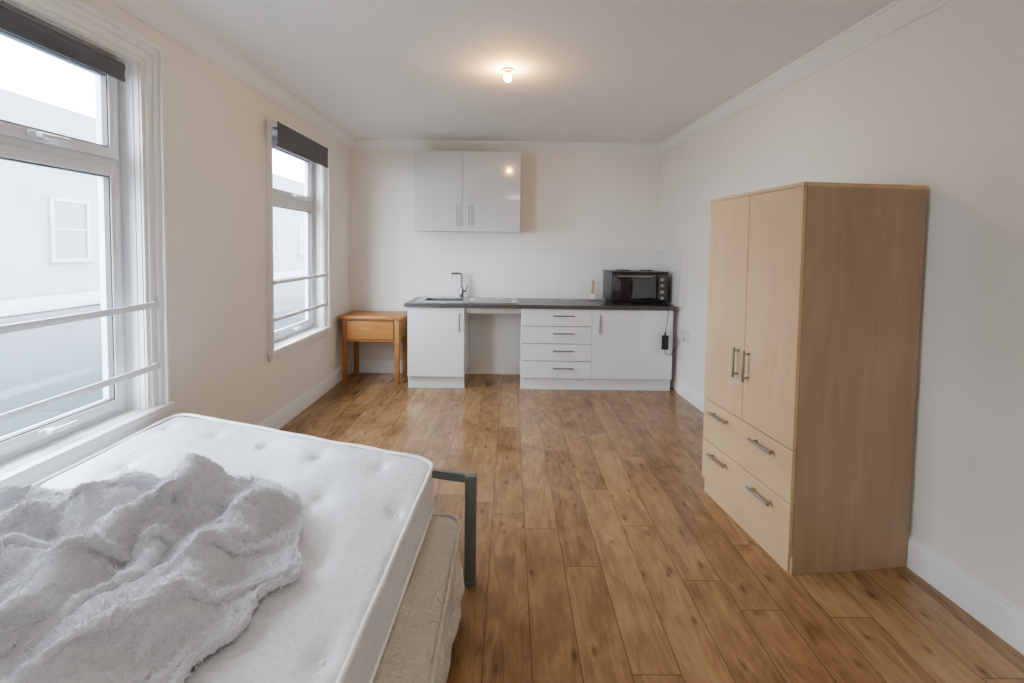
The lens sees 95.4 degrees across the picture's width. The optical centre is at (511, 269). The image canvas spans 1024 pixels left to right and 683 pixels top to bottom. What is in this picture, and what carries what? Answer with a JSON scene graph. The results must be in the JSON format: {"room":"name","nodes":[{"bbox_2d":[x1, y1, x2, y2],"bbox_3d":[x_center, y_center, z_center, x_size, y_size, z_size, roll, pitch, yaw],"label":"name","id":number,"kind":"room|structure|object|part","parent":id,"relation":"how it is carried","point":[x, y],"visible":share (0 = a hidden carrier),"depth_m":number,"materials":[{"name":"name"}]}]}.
{"room":"studio apartment","nodes":[
{"label":"studio apartment","id":0,"kind":"room"},
{"bbox_2d":[79,0,350,425],"bbox_3d":[-1.950,0.028,1.853,0.165,2.690,7.110,1,3,0],"label":"wall","id":1,"kind":"structure","parent":0,"point":[221,368],"depth_m":3.03,"materials":[{"name":"paint"}]},
{"bbox_2d":[0,0,174,486],"bbox_3d":[-1.917,-0.139,1.780,0.215,1.960,1.410,1,3,0],"label":"window","id":2,"kind":"structure","parent":1,"relation":"in","point":[29,455],"depth_m":2.26,"materials":[{"name":"white plastic"}]},
{"bbox_3d":[-1.907,-0.545,1.919,0.040,0.024,0.145,1,3,0],"label":"handle","id":3,"kind":"part","parent":2,"relation":"part of","materials":[{"name":"white plastic"}]},
{"bbox_3d":[-1.924,0.673,1.975,0.040,0.024,0.145,1,3,0],"label":"handle","id":4,"kind":"part","parent":2,"relation":"part of","materials":[{"name":"white plastic"}]},
{"bbox_3d":[-1.958,-0.733,1.753,0.067,0.442,1.045,1,3,0],"label":"sash","id":5,"kind":"part","parent":2,"relation":"part of","materials":[{"name":"white plastic"}]},
{"bbox_3d":[-1.970,0.117,1.792,0.067,1.186,1.045,1,3,0],"label":"sash","id":6,"kind":"part","parent":2,"relation":"part of","materials":[{"name":"white plastic"}]},
{"bbox_2d":[0,5,126,81],"bbox_3d":[-1.887,-0.927,1.724,0.061,0.101,1.060,1,3,0],"label":"roller blind","id":7,"kind":"object","parent":2,"relation":"attached to","point":[12,22],"visible":1,"depth_m":1.91,"materials":[{"name":"fabric"}]},
{"bbox_3d":[-1.982,-0.122,1.781,0.065,1.731,1.107,1,3,0],"label":"frame","id":8,"kind":"part","parent":2,"relation":"part of","materials":[{"name":"white plastic"}]},
{"bbox_3d":[-1.930,0.792,1.823,0.215,0.097,1.410,1,3,0],"label":"sill","id":9,"kind":"part","parent":2,"relation":"part of","materials":[{"name":"white paint"}]},
{"bbox_2d":[108,0,354,148],"bbox_3d":[-1.804,-1.265,1.794,0.090,0.098,7.110,1,3,0],"label":"trim","id":10,"kind":"structure","parent":1,"relation":"attached to","point":[154,13],"depth_m":2.88,"materials":[{"name":"white paint"}]},
{"bbox_2d":[266,116,331,361],"bbox_3d":[-1.924,-0.245,4.113,0.215,1.880,1.160,1,3,0],"label":"window","id":11,"kind":"structure","parent":1,"relation":"in","point":[314,203],"depth_m":4.46,"materials":[{"name":"white plastic"}]},
{"bbox_3d":[-1.964,-0.840,4.085,0.067,0.442,0.875,1,3,0],"label":"sash","id":12,"kind":"part","parent":11,"relation":"part of","materials":[{"name":"white plastic"}]},
{"bbox_3d":[-1.989,-0.249,4.112,0.065,1.691,0.937,1,3,0],"label":"frame","id":13,"kind":"part","parent":11,"relation":"part of","materials":[{"name":"white plastic"}]},
{"bbox_3d":[-1.976,-0.010,4.123,0.067,1.146,0.875,1,3,0],"label":"sash","id":14,"kind":"part","parent":11,"relation":"part of","materials":[{"name":"white plastic"}]},
{"bbox_2d":[269,119,327,167],"bbox_3d":[-1.784,-1.046,3.971,0.061,0.201,0.990,1,3,0],"label":"roller blind","id":15,"kind":"object","parent":11,"relation":"attached to","point":[288,139],"visible":1,"depth_m":3.85,"materials":[{"name":"fabric"}]},
{"bbox_3d":[-1.936,0.645,4.153,0.215,0.097,1.160,1,3,0],"label":"sill","id":16,"kind":"part","parent":11,"relation":"part of","materials":[{"name":"white paint"}]},
{"bbox_2d":[257,360,351,431],"bbox_3d":[-1.876,1.298,1.911,0.018,0.150,7.110,1,3,0],"label":"baseboard","id":17,"kind":"structure","parent":1,"relation":"attached to","point":[277,420],"depth_m":4.18,"materials":[{"name":"white paint"}]},
{"bbox_2d":[350,149,662,373],"bbox_3d":[0.132,-0.111,5.511,4.700,2.690,0.200,1,3,0],"label":"wall","id":18,"kind":"structure","parent":0,"point":[569,200],"depth_m":5.39,"materials":[{"name":"paint"}]},
{"bbox_2d":[351,360,401,372],"bbox_3d":[-1.502,1.141,5.455,0.785,0.150,0.018,1,3,0],"label":"baseboard","id":19,"kind":"structure","parent":18,"relation":"attached to","point":[365,366],"depth_m":5.45,"materials":[{"name":"white paint"}]},
{"bbox_2d":[414,151,520,232],"bbox_3d":[-0.487,-0.850,5.194,1.160,0.859,0.352,1,3,0],"label":"upper cabinet","id":20,"kind":"object","parent":18,"relation":"attached to","point":[454,191],"visible":1,"depth_m":5.05,"materials":[{"name":"white laminate"}]},
{"bbox_3d":[-0.801,-0.849,5.064,0.526,0.856,0.019,1,3,0],"label":"door","id":21,"kind":"part","parent":20,"relation":"part of","materials":[{"name":"white laminate"}]},
{"bbox_3d":[-0.605,-0.581,5.048,0.015,0.220,0.038,1,3,0],"label":"handle","id":22,"kind":"part","parent":20,"relation":"part of","materials":[{"name":"silver metal"}]},
{"bbox_3d":[-0.475,-0.579,5.049,0.015,0.220,0.038,1,3,0],"label":"handle","id":23,"kind":"part","parent":20,"relation":"part of","materials":[{"name":"silver metal"}]},
{"bbox_3d":[-0.221,-0.841,5.066,0.626,0.856,0.019,1,3,0],"label":"door","id":24,"kind":"part","parent":20,"relation":"part of","materials":[{"name":"white laminate"}]},
{"bbox_2d":[351,139,661,153],"bbox_3d":[-0.062,-1.402,5.306,3.595,0.098,0.090,1,3,0],"label":"trim","id":25,"kind":"structure","parent":18,"relation":"attached to","point":[378,144],"depth_m":5.30,"materials":[{"name":"white paint"}]},
{"bbox_2d":[416,247,681,306],"bbox_3d":[0.316,0.066,5.114,2.867,0.575,0.610,1,3,0],"label":"backsplash","id":26,"kind":"structure","parent":18,"relation":"attached to","point":[487,272],"depth_m":5.41,"materials":[{"name":"tile"}]},
{"bbox_3d":[0.316,0.066,5.114,2.867,0.575,0.610,1,3,0],"label":"edge trim","id":27,"kind":"part","parent":26,"relation":"part of","materials":[{"name":"tile"}]},
{"bbox_2d":[158,0,894,142],"bbox_3d":[0.162,-1.347,1.796,4.700,0.120,7.510,1,3,0],"label":"ceiling","id":28,"kind":"structure","parent":0,"point":[613,71],"depth_m":2.91,"materials":[{"name":"paint"}]},
{"bbox_2d":[502,67,513,81],"bbox_3d":[-0.028,-1.309,3.143,0.084,0.085,0.084,1,3,0],"label":"ceiling light","id":29,"kind":"object","parent":28,"relation":"attached to","point":[507,70],"visible":1,"depth_m":3.12,"materials":[{"name":"beige plastic"}]},
{"bbox_3d":[-0.028,-1.292,3.144,0.050,0.051,0.050,1,3,0],"label":"bulb","id":30,"kind":"part","parent":29,"relation":"part of","materials":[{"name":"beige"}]},
{"bbox_2d":[279,373,1023,682],"bbox_3d":[0.123,1.450,1.924,4.700,0.100,7.510,1,3,0],"label":"floor","id":31,"kind":"structure","parent":0,"point":[604,554],"depth_m":2.16,"materials":[{"name":"brown wood"}]},
{"bbox_2d":[338,311,407,384],"bbox_3d":[-1.515,0.860,5.184,0.670,0.735,0.454,1,3,0],"label":"side table","id":32,"kind":"object","parent":31,"relation":"on","point":[372,326],"visible":0.96,"depth_m":4.98,"materials":[{"name":"brown wood"}]},
{"bbox_3d":[-1.795,0.880,5.005,0.050,0.703,0.050,1,3,0],"label":"leg","id":33,"kind":"part","parent":32,"relation":"part of","materials":[{"name":"brown wood"}]},
{"bbox_3d":[-1.796,0.863,5.375,0.050,0.703,0.050,1,3,0],"label":"leg","id":34,"kind":"part","parent":32,"relation":"part of","materials":[{"name":"brown wood"}]},
{"bbox_3d":[-1.511,0.652,4.977,0.498,0.192,0.037,1,3,0],"label":"drawer","id":35,"kind":"part","parent":32,"relation":"part of","materials":[{"name":"brown wood"}]},
{"bbox_3d":[-1.235,0.888,5.007,0.050,0.703,0.050,1,3,0],"label":"leg","id":36,"kind":"part","parent":32,"relation":"part of","materials":[{"name":"brown wood"}]},
{"bbox_3d":[-1.236,0.871,5.377,0.050,0.703,0.050,1,3,0],"label":"leg","id":37,"kind":"part","parent":32,"relation":"part of","materials":[{"name":"brown wood"}]},
{"bbox_2d":[407,307,468,387],"bbox_3d":[-0.794,0.810,5.124,0.590,0.859,0.642,1,3,0],"label":"base cabinet","id":38,"kind":"object","parent":31,"relation":"on","point":[438,338],"visible":0.91,"depth_m":4.84,"materials":[{"name":"white laminate"}]},
{"bbox_3d":[-0.544,0.547,4.810,0.015,0.190,0.038,1,3,0],"label":"handle","id":39,"kind":"part","parent":38,"relation":"part of","materials":[{"name":"silver metal"}]},
{"bbox_2d":[432,468,476,585],"bbox_3d":[-0.985,1.171,1.237,1.666,0.490,2.516,1,3,0],"label":"frame","id":40,"kind":"object","parent":31,"relation":"on","point":[470,479],"visible":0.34,"depth_m":2.03,"materials":[{"name":"grey paint"}]},
{"bbox_2d":[373,513,464,682],"bbox_3d":[-0.978,1.190,1.041,1.602,0.270,2.002,1,3,0],"label":"mattress","id":41,"kind":"object","parent":40,"relation":"on","point":[418,648],"visible":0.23,"depth_m":1.47,"materials":[{"name":"beige fabric"}]},
{"bbox_2d":[32,413,433,682],"bbox_3d":[-1.032,0.925,1.214,1.425,0.261,2.356,1,3,0],"label":"mattress","id":42,"kind":"object","parent":41,"relation":"on","point":[368,513],"visible":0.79,"depth_m":1.51,"materials":[{"name":"white fabric"}]},
{"bbox_2d":[0,452,306,682],"bbox_3d":[-1.114,0.714,1.009,1.123,0.238,1.405,1,3,0],"label":"throw blanket","id":43,"kind":"object","parent":42,"relation":"on","point":[135,576],"visible":1,"depth_m":1.12,"materials":[{"name":"white fur"}]},
{"bbox_3d":[-0.987,0.898,2.250,1.619,0.035,0.033,1,3,15],"label":"foot rail","id":44,"kind":"part","parent":40,"relation":"part of","materials":[{"name":"grey metal"}]},
{"bbox_3d":[-0.183,1.145,2.049,0.056,0.490,0.046,1,3,0],"label":"leg","id":45,"kind":"part","parent":40,"relation":"part of","materials":[{"name":"grey metal"}]},
{"bbox_2d":[519,309,591,389],"bbox_3d":[0.458,0.828,5.128,0.735,0.859,0.642,1,3,0],"label":"base cabinet","id":46,"kind":"object","parent":31,"relation":"on","point":[555,351],"visible":0.97,"depth_m":4.84,"materials":[{"name":"white laminate"}]},
{"bbox_3d":[0.459,0.867,4.856,0.731,0.176,0.019,1,3,0],"label":"drawer","id":47,"kind":"part","parent":46,"relation":"part of","materials":[{"name":"white laminate"}]},
{"bbox_3d":[0.456,1.050,4.864,0.731,0.176,0.019,1,3,0],"label":"drawer","id":48,"kind":"part","parent":46,"relation":"part of","materials":[{"name":"white laminate"}]},
{"bbox_3d":[0.464,0.503,4.839,0.731,0.176,0.019,1,3,0],"label":"drawer","id":49,"kind":"part","parent":46,"relation":"part of","materials":[{"name":"white laminate"}]},
{"bbox_3d":[0.461,0.685,4.847,0.731,0.176,0.019,1,3,0],"label":"drawer","id":50,"kind":"part","parent":46,"relation":"part of","materials":[{"name":"white laminate"}]},
{"bbox_3d":[0.530,1.032,4.835,0.220,0.015,0.038,1,3,0],"label":"handle","id":51,"kind":"part","parent":46,"relation":"part of","materials":[{"name":"silver metal"}]},
{"bbox_3d":[0.535,0.668,4.819,0.220,0.015,0.038,1,3,0],"label":"handle","id":52,"kind":"part","parent":46,"relation":"part of","materials":[{"name":"silver metal"}]},
{"bbox_2d":[590,310,672,390],"bbox_3d":[1.248,0.838,5.131,0.845,0.859,0.642,1,3,0],"label":"base cabinet","id":53,"kind":"object","parent":31,"relation":"on","point":[627,353],"visible":0.88,"depth_m":4.85,"materials":[{"name":"white laminate"}]},
{"bbox_2d":[404,297,677,313],"bbox_3d":[0.297,0.405,5.112,2.821,0.100,0.635,1,3,0],"label":"countertop","id":54,"kind":"structure","parent":53,"relation":"on","point":[523,303],"depth_m":4.82,"materials":[{"name":"laminate"}]},
{"bbox_2d":[449,272,467,297],"bbox_3d":[-0.605,0.179,5.315,0.217,0.287,0.076,0,3,-7],"label":"faucet","id":55,"kind":"object","parent":54,"relation":"on","point":[461,289],"visible":1,"depth_m":5.31,"materials":[{"name":"silver metal"}]},
{"bbox_3d":[-0.635,0.135,5.301,0.156,0.197,0.027,0,3,-22],"label":"spout","id":56,"kind":"part","parent":55,"relation":"part of","materials":[{"name":"silver metal"}]},
{"bbox_2d":[415,297,517,303],"bbox_3d":[-0.479,0.417,5.118,1.070,0.175,0.510,1,3,0],"label":"sink","id":57,"kind":"object","parent":54,"relation":"in","point":[492,300],"visible":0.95,"depth_m":5.08,"materials":[{"name":"metal"}]},
{"bbox_3d":[-0.739,0.416,5.127,0.418,0.169,0.318,1,3,0],"label":"bowl","id":58,"kind":"part","parent":57,"relation":"part of","materials":[{"name":"metal"}]},
{"bbox_3d":[-0.198,0.431,4.863,0.588,0.058,0.018,1,3,0],"label":"support rail","id":59,"kind":"part","parent":54,"relation":"part of","materials":[{"name":"white laminate"}]},
{"bbox_2d":[589,280,594,299],"bbox_3d":[0.912,0.242,5.304,0.065,0.228,0.096,1,3,5],"label":"dish brush","id":60,"kind":"object","parent":54,"relation":"on","point":[591,296],"visible":1,"depth_m":5.30,"materials":[{"name":"brown wood"}]},
{"bbox_3d":[0.923,0.210,5.323,0.036,0.173,0.018,7,-11,0],"label":"handle","id":61,"kind":"part","parent":60,"relation":"part of","materials":[{"name":"brown wood"}]},
{"bbox_2d":[603,269,667,303],"bbox_3d":[1.348,0.186,5.116,0.608,0.362,0.453,1,3,-2],"label":"oven","id":62,"kind":"object","parent":54,"relation":"on","point":[619,285],"visible":0.99,"depth_m":4.93,"materials":[{"name":"black metal"}]},
{"bbox_3d":[1.298,0.200,4.940,0.463,0.290,0.018,1,3,-2],"label":"door","id":63,"kind":"part","parent":62,"relation":"part of","materials":[{"name":"black glass"}]},
{"bbox_3d":[1.299,0.212,4.930,0.387,0.205,0.004,1,3,-2],"label":"door glass","id":64,"kind":"part","parent":62,"relation":"part of","materials":[{"name":"black glass"}]},
{"bbox_3d":[1.301,0.078,4.904,0.360,0.016,0.043,1,3,-2],"label":"handle","id":65,"kind":"part","parent":62,"relation":"part of","materials":[{"name":"silver metal"}]},
{"bbox_3d":[1.593,0.203,4.954,0.107,0.290,0.012,1,3,-2],"label":"control panel","id":66,"kind":"part","parent":62,"relation":"part of","materials":[{"name":"black glass"}]},
{"bbox_2d":[661,304,683,354],"bbox_3d":[1.608,0.630,4.779,0.127,0.503,0.310,0,3,-26],"label":"power adapter","id":67,"kind":"object","parent":54,"relation":"hanging from","point":[665,338],"visible":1,"depth_m":4.77,"materials":[{"name":"black plastic"}]},
{"bbox_2d":[702,182,926,574],"bbox_3d":[1.515,0.494,2.507,0.650,1.795,0.765,0,3,-7],"label":"wardrobe","id":68,"kind":"object","parent":31,"relation":"on","point":[814,301],"visible":1,"depth_m":2.15,"materials":[{"name":"brown wood"}]},
{"bbox_3d":[1.182,1.104,2.691,0.040,0.015,0.165,0,3,-7],"label":"handle","id":69,"kind":"part","parent":68,"relation":"part of","materials":[{"name":"silver metal"}]},
{"bbox_3d":[1.185,0.854,2.680,0.040,0.015,0.165,0,3,-7],"label":"handle","id":70,"kind":"part","parent":68,"relation":"part of","materials":[{"name":"silver metal"}]},
{"bbox_3d":[1.223,0.200,2.652,0.018,1.190,0.380,0,3,-7],"label":"door","id":71,"kind":"part","parent":68,"relation":"part of","materials":[{"name":"brown wood"}]},
{"bbox_3d":[1.207,0.502,2.517,0.040,0.165,0.015,0,3,-7],"label":"handle","id":72,"kind":"part","parent":68,"relation":"part of","materials":[{"name":"silver metal"}]},
{"bbox_3d":[1.217,0.506,2.427,0.040,0.165,0.015,0,3,-7],"label":"handle","id":73,"kind":"part","parent":68,"relation":"part of","materials":[{"name":"silver metal"}]},
{"bbox_3d":[1.232,1.178,2.506,0.018,0.240,0.763,0,3,-7],"label":"drawer","id":74,"kind":"part","parent":68,"relation":"part of","materials":[{"name":"brown wood"}]},
{"bbox_3d":[1.235,0.931,2.495,0.018,0.245,0.763,0,3,-7],"label":"drawer","id":75,"kind":"part","parent":68,"relation":"part of","materials":[{"name":"brown wood"}]},
{"bbox_3d":[1.226,1.122,2.309,0.040,0.015,0.165,0,3,-7],"label":"handle","id":76,"kind":"part","parent":68,"relation":"part of","materials":[{"name":"silver metal"}]},
{"bbox_3d":[1.229,0.872,2.297,0.040,0.015,0.165,0,3,-7],"label":"handle","id":77,"kind":"part","parent":68,"relation":"part of","materials":[{"name":"silver metal"}]},
{"bbox_3d":[1.267,0.218,2.272,0.018,1.190,0.380,0,3,-7],"label":"door","id":78,"kind":"part","parent":68,"relation":"part of","materials":[{"name":"brown wood"}]},
{"bbox_3d":[1.547,-0.394,2.468,0.610,0.018,0.765,0,3,-7],"label":"panel","id":79,"kind":"part","parent":68,"relation":"part of","materials":[{"name":"brown wood"}]},
{"bbox_2d":[660,0,1023,610],"bbox_3d":[2.050,0.083,1.867,0.250,2.690,7.135,1,3,-3],"label":"wall","id":80,"kind":"structure","parent":0,"point":[936,102],"depth_m":2.06,"materials":[{"name":"paint"}]},
{"bbox_2d":[680,330,688,342],"bbox_3d":[1.737,0.674,4.700,0.027,0.100,0.170,1,3,-3],"label":"wall socket","id":81,"kind":"object","parent":80,"relation":"attached to","point":[683,333],"visible":0.92,"depth_m":4.65,"materials":[{"name":"white plastic"}]},
{"bbox_2d":[658,0,952,153],"bbox_3d":[1.898,-1.214,1.804,0.090,0.098,7.121,1,3,-3],"label":"trim","id":82,"kind":"structure","parent":80,"relation":"attached to","point":[897,14],"depth_m":2.78,"materials":[{"name":"white paint"}]},
{"bbox_2d":[677,379,1023,654],"bbox_3d":[1.917,1.364,1.609,0.018,0.150,6.490,1,3,-3],"label":"baseboard","id":83,"kind":"structure","parent":80,"relation":"attached to","point":[999,615],"depth_m":1.95,"materials":[{"name":"white paint"}]},
{"label":"outside","id":84,"kind":"structure","parent":0,"visible":0},
{"bbox_3d":[-16.264,3.707,17.642,27.700,0.100,85.000,1,3,0],"label":"street","id":85,"kind":"object","parent":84,"visible":0},
{"bbox_2d":[0,88,304,436],"bbox_3d":[-14.392,-1.065,22.934,6.350,9.000,46.000,1,3,0],"label":"house","id":86,"kind":"structure","parent":85,"relation":"on","point":[50,258],"depth_m":11.78,"materials":[{"name":"paint"}]},
{"bbox_3d":[-11.520,-1.011,12.133,0.020,1.440,0.900,1,3,0],"label":"glass","id":87,"kind":"part","parent":86,"relation":"part of","materials":[{"name":"glass"}]},
{"bbox_3d":[-11.549,-1.478,22.323,0.020,1.440,0.900,1,3,0],"label":"glass","id":88,"kind":"part","parent":86,"relation":"part of","materials":[{"name":"white glass"}]},
{"bbox_3d":[-11.559,-1.634,25.719,0.020,1.440,0.900,1,3,0],"label":"glass","id":89,"kind":"part","parent":86,"relation":"part of","materials":[{"name":"white glass"}]}
]}

